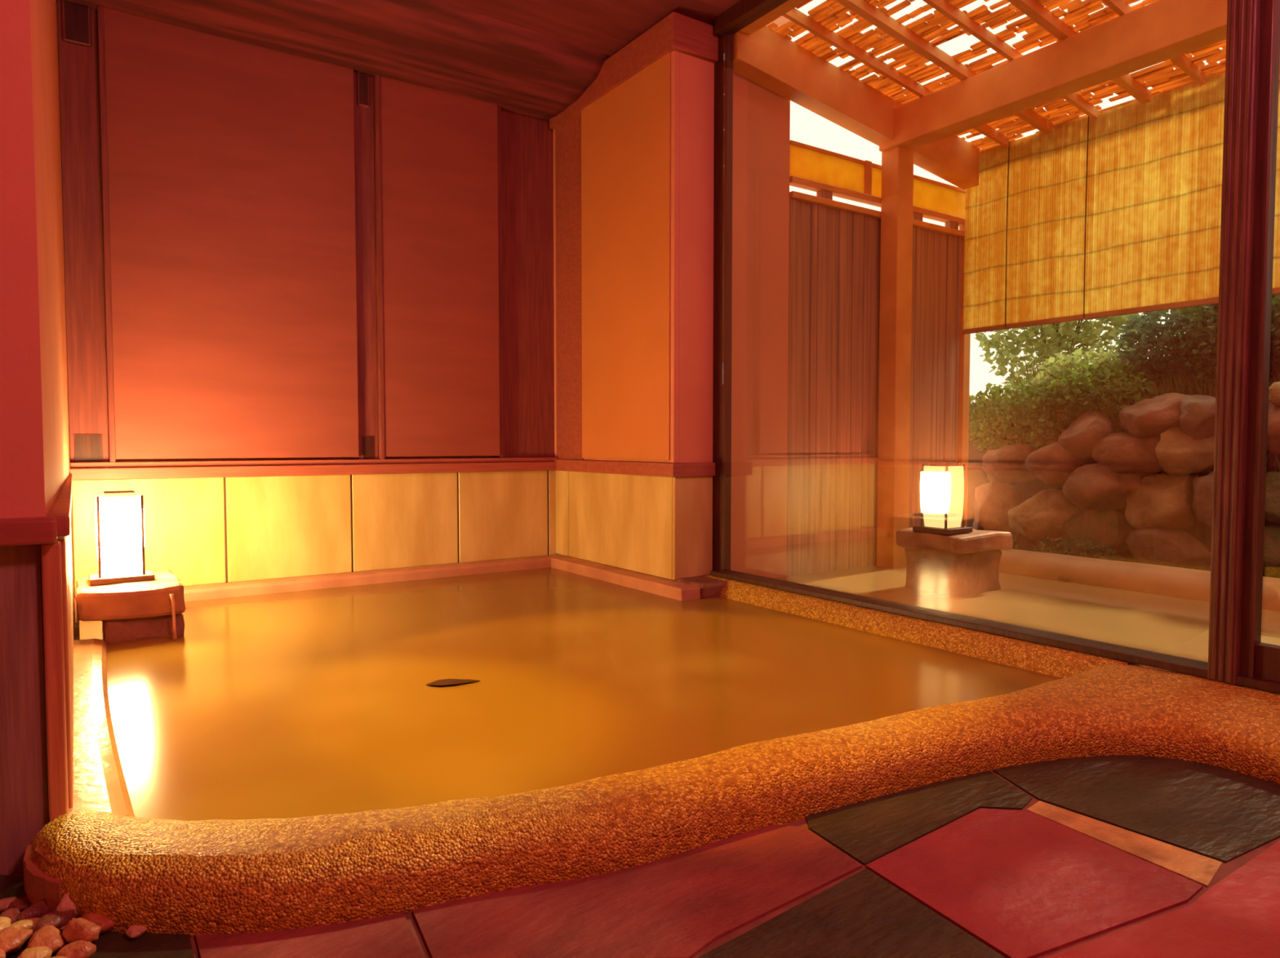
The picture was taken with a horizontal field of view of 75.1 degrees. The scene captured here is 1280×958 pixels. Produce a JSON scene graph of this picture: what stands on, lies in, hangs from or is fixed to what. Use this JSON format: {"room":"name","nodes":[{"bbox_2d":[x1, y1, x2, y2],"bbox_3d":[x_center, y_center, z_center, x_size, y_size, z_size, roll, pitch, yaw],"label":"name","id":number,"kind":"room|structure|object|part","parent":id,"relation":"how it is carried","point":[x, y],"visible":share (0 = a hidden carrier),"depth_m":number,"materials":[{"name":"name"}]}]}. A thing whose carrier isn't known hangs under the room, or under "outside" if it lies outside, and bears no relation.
{"room":"spa","nodes":[
{"label":"spa","id":0,"kind":"room"},
{"bbox_2d":[0,0,70,518],"bbox_3d":[-2.682,-1.353,2.717,1.280,2.900,3.200,-2,3,-34],"label":"wall","id":1,"kind":"structure","parent":0,"point":[35,455],"depth_m":1.77,"materials":[{"name":"paint"}]},
{"bbox_2d":[0,544,49,875],"bbox_3d":[-2.699,0.546,2.783,1.234,0.900,3.205,-2,3,-34],"label":"wainscoting","id":2,"kind":"structure","parent":1,"relation":"attached to","point":[24,771],"depth_m":1.78,"materials":[{"name":"brown wood"}]},
{"bbox_2d":[0,474,72,546],"bbox_3d":[-2.634,0.069,2.713,1.288,0.054,3.160,-2,3,-34],"label":"trim","id":3,"kind":"structure","parent":1,"relation":"attached to","point":[46,530],"depth_m":1.75,"materials":[{"name":"brown wood"}]},
{"bbox_2d":[40,522,73,822],"bbox_3d":[-2.136,0.458,3.090,0.042,0.750,3.125,-2,3,-34],"label":"trim","id":4,"kind":"structure","parent":1,"relation":"attached to","point":[57,581],"depth_m":1.80,"materials":[{"name":"wood"}]},
{"bbox_2d":[56,5,496,617],"bbox_3d":[-1.960,-1.007,5.159,3.800,3.800,0.200,-2,3,-34],"label":"wall","id":5,"kind":"structure","parent":0,"point":[410,457],"depth_m":4.96,"materials":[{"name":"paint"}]},
{"bbox_2d":[56,0,109,462],"bbox_3d":[-2.947,-1.330,4.404,0.175,2.490,0.055,-2,3,-34],"label":"wall panel","id":6,"kind":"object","parent":5,"relation":"attached to","point":[77,23],"depth_m":4.39,"materials":[{"name":"brown wood"}]},
{"bbox_2d":[97,4,359,462],"bbox_3d":[-2.303,-1.333,4.780,1.314,2.455,0.047,-2,3,-34],"label":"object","id":7,"kind":"object","parent":5,"relation":"attached to","point":[228,166],"visible":0.84,"depth_m":4.72,"materials":[{"name":"brown wood"}]},
{"bbox_2d":[70,462,555,480],"bbox_3d":[-1.803,-0.060,5.182,2.900,0.063,0.125,-2,3,-34],"label":"trim","id":8,"kind":"structure","parent":5,"relation":"attached to","point":[150,473],"depth_m":4.94,"materials":[{"name":"brown wood"}]},
{"bbox_2d":[70,457,557,468],"bbox_3d":[-1.812,-0.108,5.201,2.890,0.030,0.100,-2,3,-34],"label":"trim","id":9,"kind":"structure","parent":5,"relation":"attached to","point":[300,462],"depth_m":4.97,"materials":[{"name":"brown wood"}]},
{"bbox_2d":[71,471,557,591],"bbox_3d":[-1.803,0.281,5.209,2.895,0.622,0.045,-2,3,-34],"label":"wainscoting","id":10,"kind":"structure","parent":5,"relation":"attached to","point":[204,531],"depth_m":5.10,"materials":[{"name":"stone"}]},
{"bbox_2d":[353,71,378,459],"bbox_3d":[-1.726,-1.365,5.222,0.125,2.490,0.073,-2,3,-34],"label":"trim","id":11,"kind":"structure","parent":5,"relation":"attached to","point":[363,87],"depth_m":5.21,"materials":[{"name":"brown wood"}]},
{"bbox_2d":[373,73,500,459],"bbox_3d":[-1.310,-1.362,5.454,0.824,2.455,0.047,-2,3,-34],"label":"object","id":12,"kind":"object","parent":5,"relation":"attached to","point":[436,151],"visible":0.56,"depth_m":5.42,"materials":[{"name":"brown wood"}]},
{"bbox_2d":[496,106,554,457],"bbox_3d":[-0.804,-1.387,5.862,0.460,2.500,0.110,-2,3,-34],"label":"wall panel","id":13,"kind":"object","parent":5,"relation":"attached to","point":[525,142],"depth_m":5.86,"materials":[{"name":"brown wood"}]},
{"bbox_2d":[437,0,739,56],"bbox_3d":[-0.427,-2.611,2.200,4.490,0.140,6.700,-2,3,-34],"label":"ceiling","id":14,"kind":"structure","parent":0,"point":[606,27],"depth_m":4.75,"materials":[{"name":"brown wood"}]},
{"bbox_2d":[59,0,610,119],"bbox_3d":[-1.619,-2.596,4.730,2.960,0.228,0.880,-2,3,-34],"label":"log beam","id":15,"kind":"structure","parent":14,"relation":"attached to","point":[435,44],"depth_m":4.82,"materials":[{"name":"brown wood"}]},
{"bbox_2d":[553,128,675,581],"bbox_3d":[-0.099,-1.020,5.480,0.280,3.800,1.480,-2,3,-34],"label":"wall","id":16,"kind":"structure","parent":0,"point":[554,197],"depth_m":5.96,"materials":[{"name":"paint"}]},
{"bbox_2d":[555,112,583,460],"bbox_3d":[-0.488,-1.384,5.793,0.015,2.500,0.380,-2,3,-34],"label":"trim","id":17,"kind":"structure","parent":16,"relation":"attached to","point":[567,135],"depth_m":5.79,"materials":[{"name":"brown wood"}]},
{"bbox_2d":[581,52,671,460],"bbox_3d":[-0.102,-1.291,5.206,0.030,2.335,1.000,-2,3,-34],"label":"wall panel","id":18,"kind":"object","parent":16,"relation":"attached to","point":[626,131],"visible":1,"depth_m":5.13,"materials":[{"name":"orange paint"}]},
{"bbox_2d":[549,11,718,128],"bbox_3d":[-0.087,-2.551,5.356,0.336,0.192,1.470,-2,3,-34],"label":"trim","id":19,"kind":"structure","parent":16,"relation":"attached to","point":[677,32],"depth_m":4.85,"materials":[{"name":"brown wood"}]},
{"bbox_2d":[555,471,712,580],"bbox_3d":[-0.086,0.259,5.488,0.292,0.602,1.432,-2,3,-34],"label":"trim","id":20,"kind":"structure","parent":16,"relation":"attached to","point":[659,526],"depth_m":5.12,"materials":[{"name":"wood"}]},
{"bbox_2d":[553,459,715,477],"bbox_3d":[-0.090,-0.080,5.457,0.316,0.080,1.455,-2,3,-34],"label":"trim","id":21,"kind":"structure","parent":16,"relation":"attached to","point":[643,468],"depth_m":5.05,"materials":[{"name":"brown wood"}]},
{"bbox_2d":[670,50,714,463],"bbox_3d":[0.306,-1.264,4.853,0.293,2.340,0.035,-2,3,-34],"label":"trim","id":22,"kind":"structure","parent":16,"relation":"attached to","point":[692,78],"depth_m":4.83,"materials":[{"name":"paint"}]},
{"bbox_2d":[0,617,1279,957],"bbox_3d":[-0.381,0.914,2.382,4.600,0.200,6.700,-2,3,-34],"label":"floor","id":23,"kind":"structure","parent":0,"point":[1113,856],"depth_m":1.70,"materials":[{"name":"red stone"}]},
{"bbox_2d":[0,949,5,957],"bbox_3d":[-1.126,0.827,1.440,0.047,0.031,0.058,-2,3,-34],"label":"pebble","id":24,"kind":"object","parent":23,"relation":"on","point":[2,955],"visible":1,"depth_m":1.44,"materials":[{"name":"brown stone"}]},
{"bbox_2d":[0,917,11,931],"bbox_3d":[-1.184,0.826,1.527,0.047,0.028,0.048,-2,3,-34],"label":"pebble","id":25,"kind":"object","parent":23,"relation":"on","point":[5,922],"visible":0.66,"depth_m":1.53,"materials":[{"name":"stone"}]},
{"bbox_2d":[0,897,17,912],"bbox_3d":[-1.248,0.835,1.632,0.047,0.022,0.047,-2,3,-34],"label":"pebble","id":26,"kind":"object","parent":23,"relation":"on","point":[4,903],"visible":0.76,"depth_m":1.62,"materials":[{"name":"stone"}]},
{"bbox_2d":[0,908,20,924],"bbox_3d":[-1.198,0.835,1.586,0.047,0.029,0.041,1,3,22],"label":"pebble","id":27,"kind":"object","parent":23,"relation":"on","point":[11,913],"visible":0.52,"depth_m":1.58,"materials":[{"name":"stone"}]},
{"bbox_2d":[0,927,33,955],"bbox_3d":[-1.122,0.825,1.488,0.070,0.037,0.084,-2,3,-34],"label":"pebble","id":28,"kind":"object","parent":23,"relation":"on","point":[12,940],"visible":0.97,"depth_m":1.47,"materials":[{"name":"brown stone"}]},
{"bbox_2d":[8,897,31,912],"bbox_3d":[-1.212,0.836,1.631,0.041,0.021,0.038,-2,3,-34],"label":"pebble","id":29,"kind":"object","parent":23,"relation":"on","point":[22,904],"visible":0.67,"depth_m":1.62,"materials":[{"name":"stone"}]},
{"bbox_2d":[7,918,40,938],"bbox_3d":[-1.143,0.834,1.540,0.082,0.037,0.054,-2,3,-34],"label":"pebble","id":30,"kind":"object","parent":23,"relation":"on","point":[28,924],"visible":0.4,"depth_m":1.53,"materials":[{"name":"stone"}]},
{"bbox_2d":[16,899,49,921],"bbox_3d":[-1.149,0.822,1.578,0.039,0.028,0.059,2,3,35],"label":"pebble","id":31,"kind":"object","parent":23,"relation":"on","point":[39,909],"visible":0.88,"depth_m":1.57,"materials":[{"name":"stone"}]},
{"bbox_2d":[17,946,52,957],"bbox_3d":[-1.060,0.839,1.442,0.047,0.040,0.067,1,3,15],"label":"pebble","id":32,"kind":"object","parent":23,"relation":"on","point":[39,952],"visible":1,"depth_m":1.45,"materials":[{"name":"stone"}]},
{"bbox_2d":[26,925,66,955],"bbox_3d":[-1.068,0.833,1.496,0.064,0.041,0.076,-2,3,-34],"label":"pebble","id":33,"kind":"object","parent":23,"relation":"on","point":[49,936],"visible":0.73,"depth_m":1.49,"materials":[{"name":"brown stone"}]},
{"bbox_2d":[32,910,77,934],"bbox_3d":[-1.086,0.824,1.547,0.070,0.034,0.062,-2,3,-34],"label":"pebble","id":34,"kind":"object","parent":23,"relation":"on","point":[58,920],"visible":0.77,"depth_m":1.53,"materials":[{"name":"stone"}]},
{"bbox_2d":[50,956,66,957],"bbox_3d":[-1.004,0.839,1.420,0.049,0.032,0.051,-1,3,-15],"label":"pebble","id":35,"kind":"object","parent":23,"relation":"on","point":[55,957],"visible":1,"depth_m":1.44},
{"bbox_2d":[53,893,77,915],"bbox_3d":[-1.088,0.819,1.586,0.056,0.064,0.056,-1,3,-12],"label":"pebble","id":36,"kind":"object","parent":23,"relation":"on","point":[65,904],"visible":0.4,"depth_m":1.57,"materials":[{"name":"stone"}]},
{"bbox_2d":[57,918,75,930],"bbox_3d":[-1.069,0.829,1.549,0.035,0.020,0.038,-2,3,-34],"label":"pebble","id":37,"kind":"object","parent":23,"relation":"on","point":[61,928],"visible":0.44,"depth_m":1.53,"materials":[{"name":"brown stone"}]},
{"bbox_2d":[55,940,96,957],"bbox_3d":[-0.994,0.837,1.468,0.052,0.031,0.055,0,2,10],"label":"pebble","id":38,"kind":"object","parent":23,"relation":"on","point":[77,949],"visible":0.98,"depth_m":1.46,"materials":[{"name":"brown stone"}]},
{"bbox_2d":[62,916,102,943],"bbox_3d":[-1.017,0.825,1.517,0.061,0.035,0.070,-2,3,-34],"label":"pebble","id":39,"kind":"object","parent":23,"relation":"on","point":[84,929],"visible":0.95,"depth_m":1.50,"materials":[{"name":"brown stone"}]},
{"bbox_2d":[81,913,114,934],"bbox_3d":[-1.016,0.833,1.565,0.077,0.041,0.086,-2,3,-34],"label":"pebble","id":40,"kind":"object","parent":23,"relation":"on","point":[108,925],"visible":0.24,"depth_m":1.55,"materials":[{"name":"red stone"}]},
{"bbox_2d":[73,570,186,643],"bbox_3d":[-2.371,0.635,3.864,0.423,0.358,0.617,-2,3,-34],"label":"spout stone","id":41,"kind":"object","parent":23,"relation":"on","point":[139,611],"visible":0.79,"depth_m":3.64,"materials":[{"name":"brown stone"}]},
{"bbox_2d":[88,490,155,586],"bbox_3d":[-2.382,0.260,3.813,0.248,0.406,0.248,-2,3,-34],"label":"lantern","id":42,"kind":"object","parent":41,"relation":"on","point":[119,515],"visible":1,"depth_m":3.74,"materials":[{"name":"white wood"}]},
{"bbox_3d":[-2.382,0.258,3.813,0.184,0.350,0.184,-2,3,-34],"label":"lamp shade","id":43,"kind":"part","parent":42,"relation":"part of","materials":[{"name":"white paper"}]},
{"bbox_3d":[-2.382,0.449,3.821,0.248,0.028,0.248,-2,3,-34],"label":"plate","id":44,"kind":"part","parent":42,"relation":"part of","materials":[{"name":"brown wood"}]},
{"bbox_2d":[124,924,146,938],"bbox_3d":[-0.937,0.841,1.547,0.034,0.019,0.038,1,3,16],"label":"pebble","id":45,"kind":"object","parent":23,"relation":"on","point":[135,931],"visible":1,"depth_m":1.54,"materials":[{"name":"stone"}]},
{"bbox_2d":[79,567,1062,821],"bbox_3d":[-0.633,0.734,3.653,3.020,0.050,3.704,-2,3,-34],"label":"water","id":46,"kind":"object","parent":23,"relation":"on","point":[316,702],"visible":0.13,"depth_m":2.98,"materials":[{"name":"orange liquid"}]},
{"bbox_2d":[169,593,177,639],"bbox_3d":[-2.066,0.610,3.682,0.032,0.207,0.017,1,3,26],"label":"trickle","id":47,"kind":"object","parent":46,"relation":"on","point":[171,596],"visible":1,"depth_m":3.68,"materials":[{"name":"orange liquid"}]},
{"bbox_2d":[426,679,479,686],"bbox_3d":[-0.675,0.732,3.001,0.179,0.008,0.084,-2,3,-34],"label":"fallen leaf","id":48,"kind":"object","parent":46,"relation":"on","point":[446,682],"visible":1,"depth_m":2.99,"materials":[{"name":"brown plant"}]},
{"bbox_2d":[22,555,1279,937],"bbox_3d":[-0.231,0.736,3.131,3.309,0.195,5.183,-2,3,-34],"label":"rim","id":49,"kind":"object","parent":23,"relation":"on","point":[166,877],"visible":0.84,"depth_m":1.95,"materials":[{"name":"stone"}]},
{"bbox_2d":[730,15,791,577],"bbox_3d":[0.616,-1.061,5.257,0.565,3.700,0.330,-2,3,-34],"label":"wall","id":50,"kind":"structure","parent":0,"point":[761,115],"depth_m":5.15,"materials":[{"name":"paint"}]},
{"bbox_2d":[772,565,1279,671],"bbox_3d":[2.351,0.760,4.094,2.050,0.160,3.670,-2,3,-34],"label":"ground","id":51,"kind":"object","parent":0,"point":[1179,627],"visible":0.33,"depth_m":4.34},
{"bbox_2d":[897,526,1010,596],"bbox_3d":[1.847,0.534,4.912,0.520,0.476,0.465,-2,3,-34],"label":"stone pedestal","id":52,"kind":"object","parent":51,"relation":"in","point":[963,564],"visible":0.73,"depth_m":4.76,"materials":[{"name":"brown stone"}]},
{"bbox_2d":[912,461,972,534],"bbox_3d":[1.750,0.102,4.808,0.236,0.406,0.236,-2,3,-34],"label":"lantern","id":53,"kind":"object","parent":52,"relation":"on","point":[943,482],"visible":1,"depth_m":4.75,"materials":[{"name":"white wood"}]},
{"bbox_3d":[1.750,0.291,4.816,0.236,0.028,0.236,-2,3,-34],"label":"plate","id":54,"kind":"part","parent":53,"relation":"part of","materials":[{"name":"brown wood"}]},
{"bbox_3d":[1.750,0.100,4.807,0.175,0.350,0.175,-2,3,-34],"label":"lamp shade","id":55,"kind":"part","parent":53,"relation":"part of","materials":[{"name":"white paper"}]},
{"bbox_2d":[733,0,1227,568],"bbox_3d":[2.615,-0.987,4.112,2.581,3.390,3.765,-2,3,-34],"label":"pergola","id":56,"kind":"object","parent":51,"relation":"on","point":[922,126],"visible":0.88,"depth_m":5.02,"materials":[{"name":"brown wood"}]},
{"bbox_3d":[1.588,-2.580,3.342,0.095,0.140,3.520,-2,3,-34],"label":"wall plate","id":57,"kind":"part","parent":56,"relation":"part of","materials":[{"name":"brown wood"}]},
{"bbox_3d":[1.754,-0.811,5.724,0.160,2.900,0.145,-2,3,-34],"label":"post","id":58,"kind":"part","parent":56,"relation":"part of","materials":[{"name":"brown wood"}]},
{"bbox_2d":[962,72,1225,334],"bbox_3d":[2.943,-1.716,5.474,0.034,1.320,1.820,-2,3,-34],"label":"blind","id":59,"kind":"object","parent":56,"relation":"hanging from","point":[1117,212],"visible":0.88,"depth_m":5.39,"materials":[{"name":"beige wicker"}]},
{"bbox_3d":[2.617,-1.740,5.931,0.009,1.310,0.012,-2,3,-34],"label":"cord","id":60,"kind":"part","parent":59,"relation":"part of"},
{"bbox_3d":[2.932,-1.721,5.469,0.009,1.310,0.012,-2,3,-34],"label":"cord","id":61,"kind":"part","parent":59,"relation":"part of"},
{"bbox_2d":[1271,59,1279,294],"bbox_3d":[3.831,-1.672,4.168,0.034,1.325,1.300,-2,3,-34],"label":"blind","id":62,"kind":"object","parent":56,"relation":"hanging from","point":[1276,264],"visible":0.12,"depth_m":4.61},
{"bbox_2d":[967,360,1279,578],"bbox_3d":[5.235,-0.213,7.061,5.800,1.792,8.800,-2,3,-34],"label":"rock wall","id":63,"kind":"structure","parent":0,"point":[977,477],"depth_m":6.58,"materials":[{"name":"stone"}]},
{"bbox_2d":[786,139,970,576],"bbox_3d":[1.710,-0.725,5.833,1.865,2.880,0.090,-2,3,-34],"label":"fence","id":64,"kind":"object","parent":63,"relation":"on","point":[834,259],"visible":0.6,"depth_m":5.63,"materials":[{"name":"brown wood"}]},
{"bbox_3d":[1.708,-1.867,5.787,1.865,0.135,0.085,-2,3,-34],"label":"rail","id":65,"kind":"part","parent":64,"relation":"part of","materials":[{"name":"brown wood"}]},
{"bbox_2d":[972,479,1025,541],"bbox_3d":[2.812,0.278,6.619,0.431,0.559,0.422,-2,3,-34],"label":"boulder","id":66,"kind":"object","parent":63,"relation":"on","point":[992,502],"visible":0.7,"depth_m":6.50,"materials":[{"name":"brown stone"}]},
{"bbox_2d":[982,443,1040,483],"bbox_3d":[2.948,-0.123,6.522,0.460,0.321,0.520,-2,3,-34],"label":"boulder","id":67,"kind":"object","parent":66,"relation":"on","point":[1006,464],"visible":0.84,"depth_m":6.41,"materials":[{"name":"brown stone"}]},
{"bbox_2d":[983,528,1019,550],"bbox_3d":[2.676,0.507,6.312,0.280,0.268,0.411,-2,3,-34],"label":"fern","id":68,"kind":"object","parent":63,"relation":"on","point":[1014,538],"visible":0.02,"depth_m":6.21,"materials":[{"name":"green plant"}]},
{"bbox_2d":[968,377,1087,453],"bbox_3d":[2.990,-0.469,6.612,0.662,0.673,1.069,-2,3,-34],"label":"shrub","id":69,"kind":"object","parent":63,"relation":"on","point":[1004,415],"visible":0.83,"depth_m":6.47,"materials":[{"name":"green plant"}]},
{"bbox_2d":[1007,488,1084,547],"bbox_3d":[3.032,0.301,6.267,0.376,0.463,0.588,-2,3,-34],"label":"boulder","id":70,"kind":"object","parent":63,"relation":"on","point":[1042,516],"visible":0.77,"depth_m":6.12,"materials":[{"name":"brown stone"}]},
{"bbox_2d":[1025,442,1095,488],"bbox_3d":[3.149,-0.113,6.205,0.487,0.352,0.386,-2,3,-34],"label":"boulder","id":71,"kind":"object","parent":70,"relation":"on","point":[1052,464],"visible":0.62,"depth_m":6.06,"materials":[{"name":"brown stone"}]},
{"bbox_2d":[974,312,1144,386],"bbox_3d":[4.214,-1.730,8.344,1.137,1.903,1.970,-2,3,-34],"label":"tree","id":72,"kind":"object","parent":63,"relation":"on","point":[1069,332],"visible":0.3,"depth_m":8.22,"materials":[{"name":"green plant"}]},
{"bbox_2d":[1030,535,1125,560],"bbox_3d":[3.022,0.522,5.765,0.317,0.264,0.634,-2,3,-34],"label":"fern","id":73,"kind":"object","parent":63,"relation":"on","point":[1073,547],"visible":0.64,"depth_m":5.70,"materials":[{"name":"green plant"}]},
{"bbox_2d":[1057,408,1113,458],"bbox_3d":[3.292,-0.331,6.067,0.497,0.367,0.346,-2,3,-34],"label":"boulder","id":74,"kind":"object","parent":63,"relation":"on","point":[1086,431],"visible":0.78,"depth_m":5.94,"materials":[{"name":"brown stone"}]},
{"bbox_2d":[1031,347,1144,406],"bbox_3d":[3.518,-0.764,6.538,0.661,0.511,0.909,-2,3,-34],"label":"shrub","id":75,"kind":"object","parent":63,"relation":"on","point":[1064,361],"visible":0.2,"depth_m":6.48,"materials":[{"name":"green plant"}]},
{"bbox_2d":[1062,507,1134,558],"bbox_3d":[3.303,0.386,5.898,0.396,0.369,0.519,-2,3,-34],"label":"boulder","id":76,"kind":"object","parent":63,"relation":"on","point":[1108,525],"visible":0.67,"depth_m":5.80,"materials":[{"name":"brown stone"}]},
{"bbox_2d":[1062,462,1143,512],"bbox_3d":[3.329,0.066,5.921,0.532,0.373,0.536,-2,3,-34],"label":"boulder","id":77,"kind":"object","parent":76,"relation":"on","point":[1088,487],"visible":0.84,"depth_m":5.79,"materials":[{"name":"brown stone"}]},
{"bbox_2d":[1092,431,1162,476],"bbox_3d":[3.432,-0.164,5.800,0.414,0.330,0.537,-2,3,-34],"label":"boulder","id":78,"kind":"object","parent":77,"relation":"on","point":[1124,453],"visible":0.76,"depth_m":5.67,"materials":[{"name":"brown stone"}]},
{"bbox_2d":[1119,392,1191,438],"bbox_3d":[3.560,-0.425,5.644,0.464,0.321,0.490,0,2,11],"label":"boulder","id":79,"kind":"object","parent":78,"relation":"on","point":[1151,417],"visible":0.7,"depth_m":5.57,"materials":[{"name":"brown stone"}]},
{"bbox_2d":[1037,359,1159,432],"bbox_3d":[3.427,-0.596,6.245,0.685,0.598,0.858,-2,3,-34],"label":"shrub","id":80,"kind":"object","parent":63,"relation":"on","point":[1091,393],"visible":0.77,"depth_m":6.08,"materials":[{"name":"green plant"}]},
{"bbox_2d":[987,351,1279,476],"bbox_3d":[3.794,-0.510,6.009,0.759,1.074,2.647,-2,3,-34],"label":"grass","id":81,"kind":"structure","parent":63,"relation":"on","point":[1172,387],"depth_m":5.95,"materials":[{"name":"green plant"}]},
{"bbox_2d":[996,548,1279,611],"bbox_3d":[3.186,0.668,4.677,0.400,0.301,3.700,-2,3,-34],"label":"stone ledge","id":82,"kind":"object","parent":63,"relation":"on","point":[1171,581],"visible":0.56,"depth_m":4.93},
{"bbox_2d":[1112,309,1201,392],"bbox_3d":[3.808,-0.957,6.124,0.549,0.646,0.582,0,2,9],"label":"shrub","id":83,"kind":"object","parent":63,"relation":"on","point":[1152,329],"visible":0.79,"depth_m":6.03,"materials":[{"name":"green plant"}]},
{"bbox_2d":[1125,527,1211,568],"bbox_3d":[3.570,0.483,5.557,0.421,0.342,0.591,-2,3,-34],"label":"boulder","id":84,"kind":"object","parent":63,"relation":"on","point":[1175,548],"visible":0.78,"depth_m":5.43,"materials":[{"name":"brown stone"}]},
{"bbox_2d":[1124,472,1199,533],"bbox_3d":[3.512,0.155,5.610,0.411,0.416,0.506,1,3,17],"label":"boulder","id":85,"kind":"object","parent":84,"relation":"on","point":[1163,500],"visible":0.81,"depth_m":5.49,"materials":[{"name":"brown stone"}]},
{"bbox_2d":[1155,426,1214,476],"bbox_3d":[3.615,-0.193,5.503,0.443,0.345,0.366,-2,3,-34],"label":"boulder","id":86,"kind":"object","parent":85,"relation":"on","point":[1180,455],"visible":0.84,"depth_m":5.39,"materials":[{"name":"brown stone"}]},
{"bbox_2d":[1178,395,1215,439],"bbox_3d":[3.719,-0.402,5.430,0.483,0.301,0.339,-2,3,-34],"label":"boulder","id":87,"kind":"object","parent":86,"relation":"on","point":[1197,412],"visible":0.62,"depth_m":5.34,"materials":[{"name":"brown stone"}]},
{"bbox_2d":[1192,471,1213,528],"bbox_3d":[3.737,0.111,5.324,0.504,0.405,0.300,-2,3,-34],"label":"boulder","id":88,"kind":"object","parent":63,"relation":"on","point":[1202,486],"visible":0.33,"depth_m":5.21,"materials":[{"name":"brown stone"}]},
{"bbox_2d":[1159,293,1279,350],"bbox_3d":[5.064,-1.678,6.695,1.173,1.920,1.707,-2,3,-34],"label":"tree","id":89,"kind":"object","parent":63,"relation":"on","point":[1193,308],"visible":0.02,"depth_m":6.91,"materials":[{"name":"green plant"}]},
{"bbox_2d":[1164,295,1279,392],"bbox_3d":[4.077,-0.917,5.699,0.682,0.784,0.860,-2,3,-34],"label":"shrub","id":90,"kind":"object","parent":63,"relation":"on","point":[1209,332],"visible":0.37,"depth_m":5.72,"materials":[{"name":"green plant"}]},
{"bbox_2d":[1262,525,1279,577],"bbox_3d":[3.861,0.447,5.035,0.458,0.333,0.435,2,3,38],"label":"boulder","id":91,"kind":"object","parent":63,"relation":"on","point":[1271,567],"visible":0.39,"depth_m":4.93,"materials":[{"name":"brown stone"}]},
{"bbox_2d":[1264,471,1279,523],"bbox_3d":[3.879,0.116,5.067,0.479,0.327,0.344,-2,3,-34],"label":"boulder","id":92,"kind":"object","parent":91,"relation":"on","point":[1272,491],"visible":0.31,"depth_m":4.96,"materials":[{"name":"brown stone"}]},
{"bbox_2d":[1266,401,1279,453],"bbox_3d":[3.920,-0.323,5.124,0.491,0.337,0.332,-2,3,-34],"label":"boulder","id":93,"kind":"object","parent":63,"relation":"on","point":[1273,415],"visible":0.24,"depth_m":4.99,"materials":[{"name":"brown stone"}]},
{"bbox_2d":[1268,381,1279,406],"bbox_3d":[3.981,-0.500,5.063,0.481,0.204,0.214,-2,3,-34],"label":"boulder","id":94,"kind":"object","parent":93,"relation":"on","point":[1274,389],"visible":0.88,"depth_m":4.96,"materials":[{"name":"brown stone"}]},
{"bbox_2d":[1270,312,1279,364],"bbox_3d":[4.380,-0.918,5.173,0.668,0.789,0.789,-2,3,-34],"label":"shrub","id":95,"kind":"object","parent":63,"relation":"on","point":[1277,341],"visible":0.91,"depth_m":5.35,"materials":[{"name":"green plant"}]},
{"bbox_3d":[2.886,-0.742,1.326,0.100,3.600,1.400,-2,3,-34],"label":"wall","id":96,"kind":"structure","parent":0,"visible":0},
{"bbox_2d":[710,0,1279,693],"bbox_3d":[1.450,-1.007,3.405,0.130,3.290,3.668,-2,3,-34],"label":"window","id":97,"kind":"structure","parent":96,"relation":"in","point":[1237,655],"depth_m":2.67,"materials":[{"name":"brown wood"}]},
{"bbox_3d":[2.240,0.604,2.327,0.050,0.115,0.885,-2,3,-34],"label":"rail","id":98,"kind":"part","parent":97,"relation":"part of","materials":[{"name":"brown wood"}]}
]}

